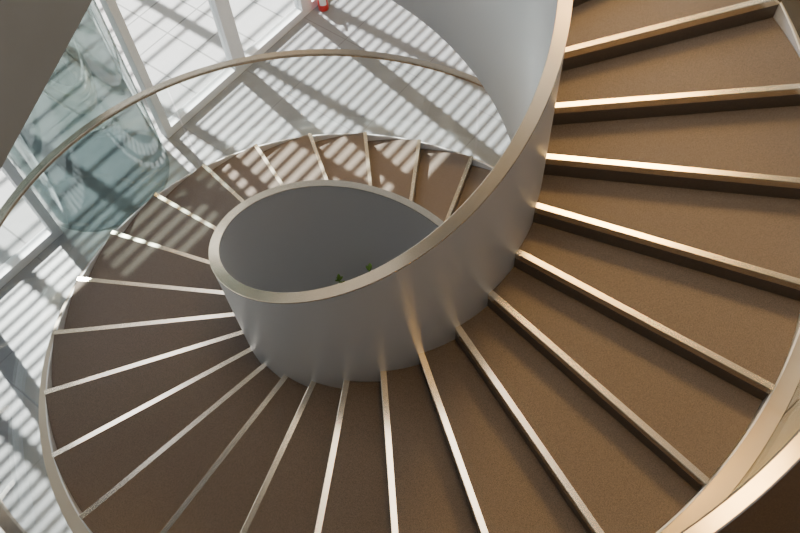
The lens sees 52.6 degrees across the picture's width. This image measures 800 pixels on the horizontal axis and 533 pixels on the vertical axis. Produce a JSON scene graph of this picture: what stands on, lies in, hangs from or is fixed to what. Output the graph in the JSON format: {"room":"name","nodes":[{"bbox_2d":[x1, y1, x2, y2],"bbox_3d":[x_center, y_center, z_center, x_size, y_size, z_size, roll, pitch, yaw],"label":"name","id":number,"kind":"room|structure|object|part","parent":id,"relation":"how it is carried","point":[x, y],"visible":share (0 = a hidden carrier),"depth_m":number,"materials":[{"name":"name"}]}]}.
{"room":"spiral staircase","nodes":[
{"label":"spiral staircase","id":0,"kind":"room"},
{"bbox_2d":[0,0,91,168],"bbox_3d":[-1.416,-0.487,1.793,0.070,1.600,2.300,8,60,8],"label":"wall","id":1,"kind":"structure","parent":0,"point":[35,35],"depth_m":2.67,"materials":[{"name":"beige paint"}]},
{"bbox_2d":[0,0,510,532],"bbox_3d":[2.631,3.038,7.692,16.020,0.200,24.000,32,66,20],"label":"floor","id":2,"kind":"structure","parent":0,"point":[274,100],"depth_m":10.68,"materials":[{"name":"white tile"}]},
{"bbox_2d":[40,0,168,230],"bbox_3d":[-3.906,-2.252,8.539,1.740,4.345,1.740,-8,59,-2],"label":"glass enclosure","id":3,"kind":"object","parent":2,"relation":"on","point":[108,174],"visible":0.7,"depth_m":10.37,"materials":[{"name":"glass"}]},
{"bbox_3d":[-3.804,-1.149,10.401,1.640,0.012,1.640,-8,59,-2],"label":"plate","id":4,"kind":"part","parent":3,"relation":"part of","materials":[{"name":"clear glass"}]},
{"bbox_3d":[-3.562,-2.011,8.434,0.825,4.241,1.684,32,66,20],"label":"curved glass","id":5,"kind":"part","parent":3,"relation":"part of","materials":[{"name":"clear glass"}]},
{"bbox_2d":[317,0,328,11],"bbox_3d":[-1.118,-3.906,11.583,0.150,0.535,0.192,28,65,18],"label":"fire extinguisher","id":6,"kind":"object","parent":2,"relation":"on","point":[323,6],"visible":1,"depth_m":11.68,"materials":[{"name":"red paint"}]},
{"bbox_2d":[335,274,344,282],"bbox_3d":[-0.591,0.404,8.631,0.270,1.170,0.270,-8,59,-2],"label":"potted plant","id":7,"kind":"object","parent":2,"relation":"on","point":[338,278],"visible":0.13,"depth_m":8.16,"materials":[{"name":"green plant"}]},
{"bbox_2d":[366,263,371,271],"bbox_3d":[-0.281,0.311,8.656,0.270,1.194,0.270,-8,59,-2],"label":"potted plant","id":8,"kind":"object","parent":2,"relation":"on","point":[369,266],"visible":0.08,"depth_m":8.18,"materials":[{"name":"green plant"}]},
{"bbox_2d":[0,0,799,532],"bbox_3d":[-0.255,-0.744,5.339,6.112,7.964,6.112,25,64,17],"label":"spiral staircase","id":9,"kind":"structure","parent":2,"relation":"on","point":[594,328],"depth_m":5.15,"materials":[{"name":"carpet"}]},
{"bbox_2d":[717,0,799,532],"bbox_3d":[5.016,1.438,8.389,8.000,0.006,14.000,-8,59,-2],"label":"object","id":10,"kind":"structure","parent":2,"relation":"on","point":[777,510],"depth_m":7.98,"materials":[{"name":"beige"}]},
{"bbox_3d":[-4.115,-4.887,3.878,17.183,6.250,17.183,-8,59,-2],"label":"wall","id":11,"kind":"structure","parent":0,"visible":0},
{"bbox_2d":[0,157,62,288],"bbox_3d":[-4.739,-1.095,7.864,0.140,4.405,1.380,32,66,20],"label":"window","id":12,"kind":"structure","parent":11,"relation":"in","point":[51,231],"depth_m":9.66,"materials":[{"name":"metal"}]},
{"bbox_2d":[222,0,307,71],"bbox_3d":[-1.917,-4.351,9.638,0.140,4.405,1.400,32,66,20],"label":"window","id":13,"kind":"structure","parent":11,"relation":"in","point":[300,10],"depth_m":11.39,"materials":[{"name":"metal"}]},
{"bbox_2d":[306,0,317,12],"bbox_3d":[-1.069,-5.329,10.171,0.140,4.405,1.400,32,66,20],"label":"window","id":14,"kind":"structure","parent":11,"relation":"in","point":[311,4],"depth_m":11.74,"materials":[{"name":"metal"}]},
{"label":"outside","id":15,"kind":"structure","parent":0,"visible":0},
{"bbox_2d":[0,0,294,265],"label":"window","id":16,"kind":"structure","parent":15,"point":[171,38],"depth_m":11.39,"materials":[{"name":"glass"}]}
]}

